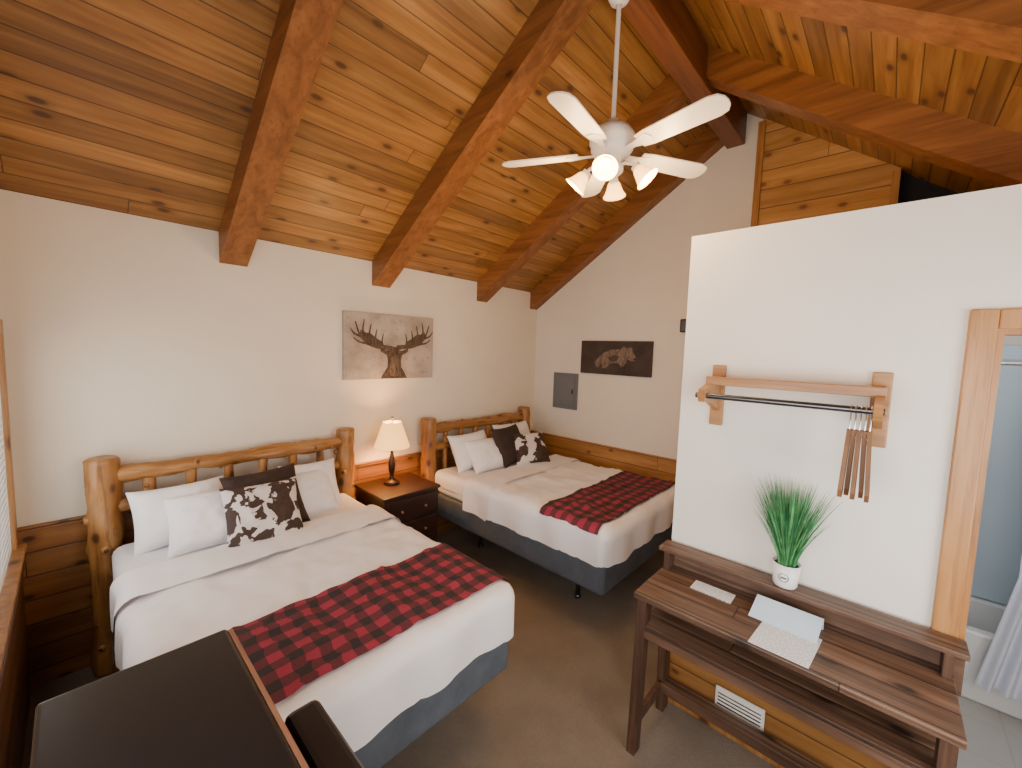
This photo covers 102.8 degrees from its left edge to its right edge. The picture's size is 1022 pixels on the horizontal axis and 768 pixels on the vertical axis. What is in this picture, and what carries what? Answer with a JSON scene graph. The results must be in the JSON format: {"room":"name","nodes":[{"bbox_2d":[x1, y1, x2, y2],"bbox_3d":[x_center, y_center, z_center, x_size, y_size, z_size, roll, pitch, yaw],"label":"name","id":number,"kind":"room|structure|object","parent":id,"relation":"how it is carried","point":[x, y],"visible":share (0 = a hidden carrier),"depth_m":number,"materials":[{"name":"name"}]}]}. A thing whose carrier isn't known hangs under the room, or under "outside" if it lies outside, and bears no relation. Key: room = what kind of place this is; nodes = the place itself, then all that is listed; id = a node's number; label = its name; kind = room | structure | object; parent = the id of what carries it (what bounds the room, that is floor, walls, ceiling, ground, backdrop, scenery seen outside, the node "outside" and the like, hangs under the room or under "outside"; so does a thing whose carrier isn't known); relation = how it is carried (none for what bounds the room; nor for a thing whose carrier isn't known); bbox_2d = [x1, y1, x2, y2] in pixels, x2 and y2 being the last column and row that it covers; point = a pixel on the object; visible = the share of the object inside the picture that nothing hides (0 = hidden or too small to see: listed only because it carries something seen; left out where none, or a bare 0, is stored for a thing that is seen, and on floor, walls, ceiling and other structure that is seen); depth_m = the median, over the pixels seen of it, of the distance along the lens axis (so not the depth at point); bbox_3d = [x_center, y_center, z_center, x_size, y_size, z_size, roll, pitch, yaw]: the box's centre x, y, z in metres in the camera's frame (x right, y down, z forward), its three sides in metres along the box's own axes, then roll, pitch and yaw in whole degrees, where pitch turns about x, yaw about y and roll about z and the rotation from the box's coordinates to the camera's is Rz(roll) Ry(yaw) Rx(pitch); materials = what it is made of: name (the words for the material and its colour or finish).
{"room":"hotel room","nodes":[
{"label":"hotel room","id":0,"kind":"room"},
{"bbox_2d":[0,395,11,591],"bbox_3d":[-0.951,-0.173,0.496,4.354,3.946,0.087,6,6,43],"label":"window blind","id":1,"kind":"structure","parent":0,"point":[1,422],"depth_m":1.93,"materials":[{"name":"beige paint"}]},
{"bbox_2d":[0,319,26,673],"bbox_3d":[-1.968,0.337,1.511,1.357,1.183,0.113,6,6,43],"label":"window","id":2,"kind":"structure","parent":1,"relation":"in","point":[8,594],"depth_m":1.90,"materials":[{"name":"brown wood"}]},
{"bbox_2d":[0,555,30,767],"bbox_3d":[-0.949,1.423,0.662,4.319,0.740,0.035,6,6,43],"label":"wood wainscoting","id":3,"kind":"structure","parent":1,"relation":"attached to","point":[15,689],"depth_m":1.72,"materials":[{"name":"brown wood"}]},
{"bbox_2d":[0,189,536,527],"bbox_3d":[-1.158,0.232,3.600,0.087,2.614,4.314,6,6,43],"label":"wall","id":4,"kind":"structure","parent":0,"point":[128,337],"depth_m":2.57,"materials":[{"name":"beige paint"}]},
{"bbox_2d":[17,430,533,687],"bbox_3d":[-1.142,1.100,3.630,0.035,0.881,4.140,6,6,43],"label":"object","id":5,"kind":"structure","parent":4,"relation":"attached to","point":[56,575],"depth_m":2.23,"materials":[{"name":"brown wood"}]},
{"bbox_2d":[342,310,432,379],"bbox_3d":[-1.046,-0.325,3.566,0.034,0.555,0.864,6,6,43],"label":"canvas art","id":6,"kind":"object","parent":4,"relation":"attached to","point":[374,345],"visible":1,"depth_m":3.51},
{"bbox_2d":[0,0,1021,291],"bbox_3d":[0.525,-1.406,1.946,4.562,1.737,4.400,6,6,43],"label":"ceiling","id":7,"kind":"structure","parent":0,"point":[142,108],"depth_m":2.15,"materials":[{"name":"brown wood"}]},
{"bbox_2d":[219,0,342,266],"bbox_3d":[-0.208,-1.279,1.169,4.354,1.806,0.180,6,6,43],"label":"ceiling beam","id":8,"kind":"structure","parent":7,"relation":"attached to","point":[302,30],"depth_m":2.01,"materials":[{"name":"brown wood"}]},
{"bbox_2d":[530,126,724,309],"bbox_3d":[1.072,-1.603,4.165,2.118,1.572,0.133,6,6,43],"label":"ceiling beam","id":9,"kind":"structure","parent":7,"relation":"attached to","point":[707,143],"depth_m":4.06,"materials":[{"name":"brown wood"}]},
{"bbox_2d":[621,0,746,148],"bbox_3d":[0.503,-2.073,1.931,0.139,0.287,4.140,6,6,43],"label":"ridge beam","id":10,"kind":"structure","parent":7,"relation":"attached to","point":[667,27],"depth_m":2.46,"materials":[{"name":"brown wood"}]},
{"bbox_2d":[502,0,730,200],"bbox_3d":[0.512,-1.452,1.997,1.099,0.960,1.091,6,6,43],"label":"ceiling fan","id":11,"kind":"object","parent":10,"relation":"hanging from","point":[612,141],"depth_m":1.96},
{"bbox_2d":[372,0,1021,287],"bbox_3d":[0.547,-1.322,1.979,4.354,1.806,0.278,6,6,43],"label":"ceiling beam","id":12,"kind":"structure","parent":7,"relation":"attached to","point":[993,28],"depth_m":2.16,"materials":[{"name":"brown wood"}]},
{"bbox_2d":[477,46,1021,301],"bbox_3d":[1.305,-1.365,2.793,4.354,1.806,0.148,6,6,43],"label":"ceiling beam","id":13,"kind":"structure","parent":7,"relation":"attached to","point":[987,153],"depth_m":2.28,"materials":[{"name":"brown wood"}]},
{"bbox_2d":[22,526,1021,767],"bbox_3d":[0.423,1.736,2.207,4.528,0.056,4.314,6,6,43],"label":"floor","id":14,"kind":"structure","parent":0,"point":[561,699],"depth_m":2.15,"materials":[{"name":"carpet"}]},
{"bbox_2d":[30,629,363,767],"bbox_3d":[-0.569,1.226,0.781,0.703,1.138,0.425,6,6,43],"label":"table","id":15,"kind":"object","parent":14,"relation":"on","point":[203,702],"visible":1,"depth_m":0.79,"materials":[{"name":"brown wood"}]},
{"bbox_2d":[81,427,514,767],"bbox_3d":[-1.131,1.054,2.145,1.972,1.218,1.526,6,6,43],"label":"bed","id":16,"kind":"object","parent":14,"relation":"on","point":[339,603],"visible":0.96,"depth_m":1.91,"materials":[{"name":"fabric"}]},
{"bbox_2d":[354,472,440,541],"bbox_3d":[-0.944,1.200,3.411,0.491,0.731,0.531,6,6,43],"label":"nightstand","id":17,"kind":"object","parent":14,"relation":"on","point":[414,501],"visible":0.34,"depth_m":3.30,"materials":[{"name":"brown wood"}]},
{"bbox_2d":[374,416,409,485],"bbox_3d":[-0.990,0.548,3.390,0.287,0.567,0.287,6,6,43],"label":"table lamp","id":18,"kind":"object","parent":17,"relation":"on","point":[392,436],"visible":1,"depth_m":3.30,"materials":[{"name":"beige fabric"}]},
{"bbox_2d":[420,406,674,598],"bbox_3d":[0.349,0.972,3.713,1.989,1.218,1.513,6,6,43],"label":"bed","id":19,"kind":"object","parent":14,"relation":"on","point":[590,526],"visible":0.95,"depth_m":3.27,"materials":[{"name":"fabric"}]},
{"bbox_2d":[626,539,970,767],"bbox_3d":[1.076,1.327,1.705,1.079,0.891,0.425,6,6,43],"label":"console desk","id":20,"kind":"object","parent":14,"relation":"on","point":[887,687],"visible":0.96,"depth_m":1.59,"materials":[{"name":"brown wood"}]},
{"bbox_2d":[690,580,735,603],"bbox_3d":[0.940,0.967,1.901,0.174,0.003,0.087,6,6,43],"label":"card","id":21,"kind":"object","parent":20,"relation":"on","point":[712,591],"visible":1,"depth_m":1.90,"materials":[{"name":"paper"}]},
{"bbox_2d":[748,621,821,668],"bbox_3d":[1.069,0.998,1.588,0.209,0.001,0.231,6,6,43],"label":"information sheet","id":22,"kind":"object","parent":20,"relation":"on","point":[801,651],"visible":0.79,"depth_m":1.56,"materials":[{"name":"paper"}]},
{"bbox_2d":[748,594,823,643],"bbox_3d":[1.138,0.964,1.690,0.244,0.051,0.119,6,6,43],"label":"folded card","id":23,"kind":"object","parent":20,"relation":"on","point":[805,625],"visible":1,"depth_m":1.68,"materials":[{"name":"white paper"}]},
{"bbox_2d":[749,473,838,589],"bbox_3d":[1.170,0.635,1.729,0.341,0.487,0.248,6,6,43],"label":"potted grass","id":24,"kind":"object","parent":20,"relation":"on","point":[788,528],"depth_m":1.73,"materials":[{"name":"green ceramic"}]},
{"bbox_2d":[961,596,1021,719],"bbox_3d":[2.533,1.539,2.659,1.736,0.396,0.520,6,6,43],"label":"bathtub","id":25,"kind":"object","parent":14,"relation":"on","point":[984,618],"visible":0.02,"depth_m":2.27,"materials":[{"name":"white ceramic"}]},
{"bbox_2d":[532,113,1021,605],"bbox_3d":[1.959,-0.332,3.557,4.440,3.946,0.087,6,6,43],"label":"wall","id":26,"kind":"structure","parent":0,"point":[636,289],"depth_m":4.08,"materials":[{"name":"paint"}]},
{"bbox_2d":[553,372,578,409],"bbox_3d":[0.626,0.079,4.738,0.339,0.416,0.033,6,6,43],"label":"panel","id":27,"kind":"object","parent":26,"relation":"attached to","point":[565,386],"visible":1,"depth_m":4.72,"materials":[{"name":"grey metal"}]},
{"bbox_2d":[533,431,676,540],"bbox_3d":[1.147,1.118,4.307,2.400,0.881,0.035,6,6,43],"label":"trim","id":28,"kind":"structure","parent":26,"relation":"attached to","point":[598,455],"depth_m":4.35,"materials":[{"name":"brown wood"}]},
{"bbox_2d":[580,341,653,377],"bbox_3d":[1.090,-0.273,4.287,0.819,0.356,0.034,6,6,43],"label":"canvas art","id":29,"kind":"object","parent":26,"relation":"attached to","point":[623,358],"visible":1,"depth_m":4.24,"materials":[{"name":"fabric"}]},
{"bbox_2d":[680,319,685,332],"bbox_3d":[1.615,-0.536,3.757,0.096,0.122,0.074,6,6,43],"label":"wall speaker","id":30,"kind":"object","parent":26,"relation":"attached to","point":[682,321],"visible":0.48,"depth_m":3.74,"materials":[{"name":"black plastic"}]},
{"bbox_2d":[751,119,900,226],"bbox_3d":[2.322,-1.450,3.067,0.883,1.326,0.046,6,6,43],"label":"wall loft","id":31,"kind":"structure","parent":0,"point":[799,175],"depth_m":3.10,"materials":[{"name":"brown wood"}]},
{"bbox_2d":[672,184,1021,627],"bbox_3d":[2.172,0.529,2.155,1.918,2.476,1.740,6,6,43],"label":"wall","id":32,"kind":"structure","parent":0,"point":[844,298],"depth_m":1.69,"materials":[{"name":"white paint"}]},
{"bbox_2d":[667,697,784,767],"bbox_3d":[1.180,1.720,1.919,0.977,0.078,0.013,6,6,43],"label":"baseboard","id":33,"kind":"structure","parent":32,"relation":"attached to","point":[688,711],"depth_m":2.02,"materials":[{"name":"brown wood"}]},
{"bbox_2d":[715,684,764,731],"bbox_3d":[1.098,1.587,1.969,0.213,0.157,0.014,6,6,43],"label":"air vent","id":34,"kind":"object","parent":32,"relation":"attached to","point":[745,710],"visible":0.59,"depth_m":1.96,"materials":[{"name":"white metal"}]},
{"bbox_2d":[669,652,889,767],"bbox_3d":[1.203,1.333,1.898,0.977,0.855,0.017,6,6,43],"label":"wood wainscoting","id":35,"kind":"structure","parent":32,"relation":"attached to","point":[822,748],"depth_m":1.85,"materials":[{"name":"brown wood"}]},
{"bbox_2d":[695,365,893,447],"bbox_3d":[1.148,0.083,1.716,0.657,0.296,0.261,6,6,43],"label":"coat rack","id":36,"kind":"object","parent":32,"relation":"attached to","point":[712,393],"depth_m":1.62,"materials":[{"name":"beige wood"}]},
{"bbox_2d":[837,404,852,496],"bbox_3d":[1.234,0.245,1.503,0.020,0.340,0.079,6,6,43],"label":"wooden hanger","id":37,"kind":"object","parent":36,"relation":"hanging from","point":[848,431],"visible":0.94,"depth_m":1.49,"materials":[{"name":"brown wood"}]},
{"bbox_2d":[843,405,857,495],"bbox_3d":[1.274,0.245,1.524,0.019,0.340,0.079,6,6,43],"label":"wooden hanger","id":38,"kind":"object","parent":36,"relation":"hanging from","point":[854,431],"visible":0.94,"depth_m":1.50,"materials":[{"name":"brown wood"}]},
{"bbox_2d":[849,405,862,499],"bbox_3d":[1.257,0.247,1.482,0.014,0.340,0.079,6,6,43],"label":"wooden hanger","id":39,"kind":"object","parent":36,"relation":"hanging from","point":[859,432],"visible":0.96,"depth_m":1.47,"materials":[{"name":"brown wood"}]},
{"bbox_2d":[858,406,867,497],"bbox_3d":[1.299,0.247,1.501,0.020,0.340,0.079,6,6,43],"label":"wooden hanger","id":40,"kind":"object","parent":36,"relation":"hanging from","point":[864,432],"visible":0.96,"depth_m":1.48,"materials":[{"name":"brown wood"}]},
{"bbox_2d":[864,406,872,502],"bbox_3d":[1.282,0.250,1.459,0.024,0.340,0.079,6,6,43],"label":"wooden hanger","id":41,"kind":"object","parent":36,"relation":"hanging from","point":[869,433],"visible":0.98,"depth_m":1.45,"materials":[{"name":"brown wood"}]},
{"bbox_2d":[930,308,1021,639],"bbox_3d":[1.914,0.800,1.265,0.835,2.067,0.108,6,6,43],"label":"door frame","id":42,"kind":"structure","parent":32,"relation":"in","point":[984,341],"depth_m":1.44,"materials":[{"name":"brown wood"}]},
{"bbox_2d":[971,345,1021,604],"bbox_3d":[2.580,0.545,2.580,1.753,1.601,0.546,6,6,43],"label":"shower surround","id":43,"kind":"object","parent":32,"relation":"attached to","point":[999,544],"visible":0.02,"depth_m":2.51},
{"bbox_2d":[898,172,959,203],"bbox_3d":[3.168,-1.002,2.444,1.270,0.869,0.052,6,6,43],"label":"wall","id":44,"kind":"structure","parent":0,"point":[911,188],"depth_m":2.77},
{"bbox_2d":[974,361,1021,703],"bbox_3d":[2.358,0.733,2.316,1.831,1.742,0.121,6,6,43],"label":"shower curtain","id":45,"kind":"object","parent":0,"point":[1001,669],"depth_m":2.13,"materials":[{"name":"white fabric"}]}
]}

